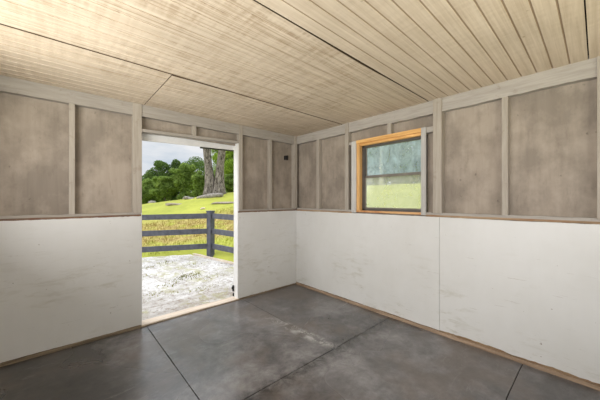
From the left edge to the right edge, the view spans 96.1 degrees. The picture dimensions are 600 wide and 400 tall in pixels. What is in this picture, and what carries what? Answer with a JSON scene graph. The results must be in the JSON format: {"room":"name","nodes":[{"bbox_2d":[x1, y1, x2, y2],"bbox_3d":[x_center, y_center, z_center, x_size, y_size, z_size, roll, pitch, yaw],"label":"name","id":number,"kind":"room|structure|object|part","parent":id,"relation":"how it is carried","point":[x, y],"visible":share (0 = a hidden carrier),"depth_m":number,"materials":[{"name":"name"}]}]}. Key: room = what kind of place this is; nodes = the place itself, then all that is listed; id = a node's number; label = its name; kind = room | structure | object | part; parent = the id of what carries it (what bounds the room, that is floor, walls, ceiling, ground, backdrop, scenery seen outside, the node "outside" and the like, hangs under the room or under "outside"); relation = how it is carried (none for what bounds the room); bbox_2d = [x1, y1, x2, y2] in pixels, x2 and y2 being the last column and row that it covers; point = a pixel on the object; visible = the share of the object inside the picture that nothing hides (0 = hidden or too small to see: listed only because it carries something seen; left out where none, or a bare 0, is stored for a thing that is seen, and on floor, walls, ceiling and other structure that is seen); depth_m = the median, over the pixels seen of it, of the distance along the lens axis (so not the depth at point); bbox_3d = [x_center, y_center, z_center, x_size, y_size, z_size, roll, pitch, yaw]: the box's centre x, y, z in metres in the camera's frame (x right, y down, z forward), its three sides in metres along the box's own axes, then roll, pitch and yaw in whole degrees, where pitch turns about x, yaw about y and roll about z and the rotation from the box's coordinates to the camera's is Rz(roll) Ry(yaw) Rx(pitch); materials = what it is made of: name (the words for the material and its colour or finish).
{"room":"farm building","nodes":[
{"label":"farm building","id":0,"kind":"room"},
{"bbox_2d":[0,75,296,362],"bbox_3d":[-1.445,0.146,3.294,3.838,2.720,0.108,0,0,-42],"label":"wall","id":1,"kind":"structure","parent":0,"point":[71,160],"depth_m":2.68,"materials":[{"name":"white paint"}]},
{"bbox_2d":[0,325,141,366],"bbox_3d":[-2.302,1.391,2.482,1.478,0.029,0.042,0,0,-42],"label":"baseboard","id":2,"kind":"structure","parent":1,"relation":"attached to","point":[27,357],"depth_m":2.53,"materials":[{"name":"brown wood"}]},
{"bbox_3d":[-1.799,-0.466,2.970,0.086,1.220,0.074,0,0,-42],"label":"door post","id":3,"kind":"part","parent":1,"relation":"part of","materials":[{"name":"beige wood"}]},
{"bbox_2d":[141,129,239,327],"bbox_3d":[-1.354,0.232,3.434,1.400,2.367,0.202,0,0,-42],"label":"door frame","id":4,"kind":"structure","parent":1,"relation":"in","point":[147,135],"depth_m":3.51,"materials":[{"name":"white paint"}]},
{"bbox_3d":[-1.106,-0.707,3.771,0.580,0.050,0.035,0,0,-42],"label":"track rail","id":5,"kind":"part","parent":4,"relation":"part of","materials":[{"name":"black metal"}]},
{"bbox_3d":[-0.857,-0.466,3.822,0.055,1.220,0.074,0,0,-42],"label":"door post","id":6,"kind":"part","parent":1,"relation":"part of","materials":[{"name":"beige wood"}]},
{"bbox_2d":[239,283,295,299],"bbox_3d":[-0.473,1.394,4.138,1.052,0.025,0.040,0,0,-42],"label":"baseboard","id":7,"kind":"structure","parent":1,"relation":"attached to","point":[293,283],"depth_m":4.07,"materials":[{"name":"wood"}]},
{"bbox_3d":[-0.093,-0.466,4.504,0.055,1.220,0.088,0,0,-42],"label":"corner post","id":8,"kind":"part","parent":1,"relation":"part of","materials":[{"name":"beige wood"}]},
{"bbox_2d":[31,327,522,399],"bbox_3d":[-0.113,1.466,1.756,3.948,0.119,4.196,0,0,-42],"label":"floor","id":9,"kind":"structure","parent":0,"point":[147,327],"depth_m":2.25,"materials":[{"name":"black concrete"}]},
{"bbox_2d":[0,326,197,399],"bbox_3d":[-0.931,1.404,1.011,1.507,0.006,3.958,0,0,-42],"label":"slab","id":10,"kind":"object","parent":9,"relation":"on","point":[130,365],"visible":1,"depth_m":2.16,"materials":[{"name":"grey concrete"}]},
{"bbox_2d":[147,299,333,399],"bbox_3d":[-0.686,1.403,2.764,1.199,0.007,1.686,0,0,-42],"label":"slab","id":11,"kind":"object","parent":9,"relation":"on","point":[236,350],"visible":1,"depth_m":2.52,"materials":[{"name":"grey concrete"}]},
{"bbox_2d":[243,284,389,348],"bbox_3d":[0.130,1.404,3.509,1.000,0.006,1.697,0,0,-42],"label":"slab","id":12,"kind":"object","parent":9,"relation":"on","point":[332,321],"visible":1,"depth_m":3.29,"materials":[{"name":"grey concrete"}]},
{"bbox_2d":[245,318,521,399],"bbox_3d":[0.668,1.404,2.018,2.204,0.006,1.227,0,0,-42],"label":"slab","id":13,"kind":"object","parent":9,"relation":"on","point":[394,359],"visible":1,"depth_m":2.19,"materials":[{"name":"grey concrete"}]},
{"bbox_2d":[507,364,599,399],"bbox_3d":[1.430,1.403,1.175,2.205,0.007,1.035,0,0,-42],"label":"slab","id":14,"kind":"object","parent":9,"relation":"on","point":[531,383],"visible":1,"depth_m":2.00,"materials":[{"name":"grey concrete"}]},
{"bbox_2d":[0,0,599,135],"bbox_3d":[-0.113,-1.083,1.770,3.968,0.067,4.216,0,0,-42],"label":"ceiling","id":15,"kind":"structure","parent":0,"point":[288,67],"depth_m":1.89,"materials":[{"name":"beige wood"}]},
{"bbox_2d":[296,55,599,384],"bbox_3d":[1.274,0.146,3.072,0.104,2.720,4.086,0,0,-42],"label":"wall","id":16,"kind":"structure","parent":0,"point":[504,254],"depth_m":2.54,"materials":[{"name":"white paint"}]},
{"bbox_2d":[351,127,426,214],"bbox_3d":[1.070,-0.306,3.317,0.127,0.960,0.989,0,0,-42],"label":"window","id":17,"kind":"structure","parent":16,"relation":"in","point":[360,161],"depth_m":3.39,"materials":[{"name":"brown wood"}]},
{"bbox_3d":[0.727,-0.303,3.622,0.022,0.954,0.076,0,0,-42],"label":"casing","id":18,"kind":"part","parent":17,"relation":"part of","materials":[{"name":"beige wood"}]},
{"bbox_3d":[1.079,0.154,3.308,0.116,0.024,0.860,0,0,-42],"label":"wood sill","id":19,"kind":"part","parent":17,"relation":"part of","materials":[{"name":"wood"}]},
{"bbox_3d":[1.125,-0.098,3.299,0.018,0.436,0.774,0,0,-42],"label":"sash","id":20,"kind":"part","parent":17,"relation":"part of","materials":[{"name":"clear glass"}]},
{"bbox_3d":[1.142,-0.487,3.314,0.018,0.406,0.774,0,0,-42],"label":"sash","id":21,"kind":"part","parent":17,"relation":"part of","materials":[{"name":"clear glass"}]},
{"bbox_3d":[1.142,-0.495,3.314,0.003,0.380,0.742,0,0,-42],"label":"pane","id":22,"kind":"part","parent":17,"relation":"part of","materials":[{"name":"clear glass"}]},
{"bbox_3d":[1.347,-0.308,2.935,0.024,0.952,0.051,0,0,-42],"label":"casing","id":23,"kind":"part","parent":17,"relation":"part of","materials":[{"name":"beige wood"}]},
{"bbox_2d":[296,282,599,390],"bbox_3d":[1.283,1.388,3.009,0.036,0.037,3.980,0,0,-42],"label":"baseboard","id":24,"kind":"structure","parent":16,"relation":"attached to","point":[494,351],"depth_m":2.57,"materials":[{"name":"brown wood"}]},
{"bbox_3d":[1.307,1.361,3.041,0.058,0.090,3.996,0,0,-42],"label":"sole plate","id":25,"kind":"part","parent":16,"relation":"part of","materials":[{"name":"brown wood"}]},
{"label":"outside","id":26,"kind":"structure","parent":0,"visible":0},
{"bbox_2d":[142,254,233,319],"bbox_3d":[-4.621,1.608,4.585,7.300,0.196,6.600,0,0,-42],"label":"gravel ground","id":27,"kind":"structure","parent":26,"point":[166,303],"depth_m":4.92,"materials":[{"name":"white gravel"}]},
{"bbox_2d":[143,260,223,300],"bbox_3d":[-2.610,1.501,5.313,2.876,0.039,3.020,0,0,-42],"label":"weeds","id":28,"kind":"object","parent":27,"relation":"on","point":[176,260],"visible":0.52,"depth_m":5.24,"materials":[{"name":"white"}]},
{"bbox_2d":[193,253,233,263],"bbox_3d":[-2.029,1.515,6.728,2.331,0.062,0.070,0,0,38],"label":"edging timber","id":29,"kind":"object","parent":27,"relation":"on","point":[195,254],"visible":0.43,"depth_m":6.80,"materials":[{"name":"brown wood"}]},
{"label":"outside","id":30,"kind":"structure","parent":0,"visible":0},
{"bbox_2d":[142,183,420,261],"bbox_3d":[2.075,1.134,40.853,85.900,5.426,85.800,0,0,-42],"label":"ground","id":31,"kind":"structure","parent":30,"point":[395,195],"depth_m":14.65,"materials":[{"name":"green plant"}]},
{"bbox_2d":[142,178,158,203],"bbox_3d":[-16.022,-0.671,28.094,2.239,3.166,2.570,0,0,25],"label":"bush","id":32,"kind":"object","parent":31,"relation":"on","point":[147,184],"visible":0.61,"depth_m":27.60,"materials":[{"name":"green plant"}]},
{"bbox_2d":[144,160,175,202],"bbox_3d":[-16.251,-1.817,31.134,3.607,5.507,4.051,0,0,3],"label":"tree","id":33,"kind":"object","parent":31,"relation":"on","point":[160,166],"visible":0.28,"depth_m":30.29,"materials":[{"name":"green plant"}]},
{"bbox_2d":[149,176,177,201],"bbox_3d":[-13.453,-0.907,27.047,2.497,3.019,2.915,0,0,26],"label":"bush","id":34,"kind":"object","parent":31,"relation":"on","point":[165,189],"visible":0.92,"depth_m":26.45,"materials":[{"name":"green plant"}]},
{"bbox_2d":[159,159,181,200],"bbox_3d":[-14.837,-2.040,32.140,3.554,5.578,3.083,0,0,-42],"label":"tree","id":35,"kind":"object","parent":31,"relation":"on","point":[176,163],"visible":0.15,"depth_m":31.71,"materials":[{"name":"green plant"}]},
{"bbox_2d":[165,203,181,204],"bbox_3d":[-8.189,0.297,17.583,1.277,0.170,0.495,0,0,1],"label":"rock","id":36,"kind":"object","parent":31,"relation":"on","point":[166,203],"visible":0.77,"depth_m":17.42,"materials":[{"name":"grey stone"}]},
{"bbox_2d":[168,162,196,199],"bbox_3d":[-11.606,-1.692,27.191,2.802,4.123,2.574,0,0,-12],"label":"tree","id":37,"kind":"object","parent":31,"relation":"on","point":[182,181],"visible":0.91,"depth_m":26.42,"materials":[{"name":"green plant"}]},
{"bbox_2d":[142,210,233,256],"bbox_3d":[-2.538,1.030,6.655,4.573,1.472,1.378,0,0,11],"label":"fence","id":38,"kind":"object","parent":31,"relation":"on","point":[210,215],"visible":0.34,"depth_m":6.97,"materials":[{"name":"grey paint"}]},
{"bbox_3d":[-3.654,1.248,6.825,2.494,0.155,0.040,0,0,-17],"label":"rail","id":39,"kind":"part","parent":38,"relation":"part of","materials":[{"name":"grey paint"}]},
{"bbox_3d":[-3.654,0.848,6.825,2.494,0.155,0.040,0,0,-17],"label":"rail","id":40,"kind":"part","parent":38,"relation":"part of","materials":[{"name":"grey paint"}]},
{"bbox_3d":[-3.654,0.443,6.825,2.494,0.155,0.040,0,0,-17],"label":"rail","id":41,"kind":"part","parent":38,"relation":"part of","materials":[{"name":"grey paint"}]},
{"bbox_3d":[-2.393,1.030,7.221,0.174,1.472,0.174,0,0,28],"label":"post","id":42,"kind":"part","parent":38,"relation":"part of","materials":[{"name":"grey paint"}]},
{"bbox_3d":[-1.402,1.243,6.419,2.428,0.145,0.040,0,0,39],"label":"rail","id":43,"kind":"part","parent":38,"relation":"part of","materials":[{"name":"grey paint"}]},
{"bbox_3d":[-1.402,0.843,6.419,2.428,0.145,0.040,0,0,39],"label":"rail","id":44,"kind":"part","parent":38,"relation":"part of","materials":[{"name":"grey paint"}]},
{"bbox_3d":[-1.402,0.438,6.419,2.428,0.145,0.040,0,0,39],"label":"rail","id":45,"kind":"part","parent":38,"relation":"part of","materials":[{"name":"grey paint"}]},
{"bbox_2d":[142,206,233,255],"bbox_3d":[-3.592,0.905,9.562,8.585,1.305,9.099,0,0,-42],"label":"grass tufts","id":46,"kind":"object","parent":31,"relation":"on","point":[230,222],"visible":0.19,"depth_m":10.23,"materials":[{"name":"plant"}]},
{"bbox_2d":[182,156,204,196],"bbox_3d":[-16.479,-2.887,42.046,4.902,7.789,5.684,0,0,-9],"label":"tree","id":47,"kind":"object","parent":31,"relation":"on","point":[199,164],"visible":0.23,"depth_m":41.13,"materials":[{"name":"green plant"}]},
{"bbox_2d":[191,170,204,195],"bbox_3d":[-8.901,-1.277,24.034,1.679,2.720,1.921,0,0,0],"label":"bush","id":48,"kind":"object","parent":31,"relation":"on","point":[198,181],"visible":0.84,"depth_m":23.63,"materials":[{"name":"green plant"}]},
{"bbox_2d":[196,193,223,198],"bbox_3d":[-6.313,-0.251,18.803,2.027,0.440,0.410,0,0,14],"label":"rock","id":49,"kind":"object","parent":31,"relation":"on","point":[211,195],"visible":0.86,"depth_m":18.59,"materials":[{"name":"grey stone"}]},
{"bbox_2d":[203,149,225,194],"bbox_3d":[-6.588,-5.054,19.541,8.807,9.954,5.727,0,0,-12],"label":"tree","id":50,"kind":"object","parent":31,"relation":"on","point":[217,184],"visible":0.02,"depth_m":19.73,"materials":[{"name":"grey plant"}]},
{"bbox_2d":[210,149,229,192],"bbox_3d":[-9.443,-4.031,32.782,3.820,8.412,3.702,0,0,3],"label":"tree","id":51,"kind":"object","parent":31,"relation":"on","point":[212,151],"visible":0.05,"depth_m":31.92,"materials":[{"name":"green plant"}]},
{"bbox_2d":[211,202,233,203],"bbox_3d":[-4.606,0.193,16.510,1.662,0.146,0.548,0,0,1],"label":"rock","id":52,"kind":"object","parent":31,"relation":"on","point":[213,202],"visible":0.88,"depth_m":16.30,"materials":[{"name":"grey stone"}]},
{"bbox_2d":[212,151,233,177],"bbox_3d":[-6.050,-3.272,25.115,3.386,6.020,3.912,0,0,-42],"label":"tree","id":53,"kind":"object","parent":31,"relation":"on","point":[229,162],"visible":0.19,"depth_m":24.10,"materials":[{"name":"green plant"}]},
{"bbox_2d":[224,174,233,192],"bbox_3d":[-5.843,-1.253,22.943,2.208,2.004,1.954,0,0,-42],"label":"bush","id":54,"kind":"object","parent":31,"relation":"on","point":[229,178],"visible":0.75,"depth_m":22.43,"materials":[{"name":"green plant"}]},
{"bbox_2d":[367,152,374,182],"bbox_3d":[6.490,-5.964,36.792,6.832,10.986,5.190,0,0,3],"label":"tree","id":55,"kind":"object","parent":31,"relation":"on","point":[368,179],"visible":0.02,"depth_m":35.33,"materials":[{"name":"green plant"}]},
{"bbox_2d":[367,147,389,185],"bbox_3d":[10.349,-6.105,40.607,7.068,12.660,6.427,0,0,-27],"label":"tree","id":56,"kind":"object","parent":31,"relation":"on","point":[373,181],"visible":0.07,"depth_m":38.78,"materials":[{"name":"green plant"}]},
{"bbox_2d":[379,150,382,184],"bbox_3d":[9.307,-6.393,31.009,2.985,11.084,2.966,0,0,9],"label":"tree","id":57,"kind":"object","parent":31,"relation":"on","point":[380,163],"visible":0.02,"depth_m":30.84,"materials":[{"name":"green plant"}]},
{"bbox_2d":[371,142,415,184],"bbox_3d":[13.135,-6.297,37.565,6.039,11.903,6.183,0,0,1],"label":"tree","id":58,"kind":"object","parent":31,"relation":"on","point":[402,167],"visible":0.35,"depth_m":36.83,"materials":[{"name":"green plant"}]},
{"bbox_2d":[390,140,420,183],"bbox_3d":[16.658,-6.467,40.556,5.900,12.152,7.674,0,0,-42],"label":"tree","id":59,"kind":"object","parent":31,"relation":"on","point":[416,179],"visible":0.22,"depth_m":38.94,"materials":[{"name":"green plant"}]},
{"bbox_2d":[412,140,420,176],"bbox_3d":[19.035,-6.042,38.238,6.171,11.867,5.720,0,0,-42],"label":"tree","id":60,"kind":"object","parent":31,"relation":"on","point":[416,159],"visible":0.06,"depth_m":37.79,"materials":[{"name":"green plant"}]}
]}

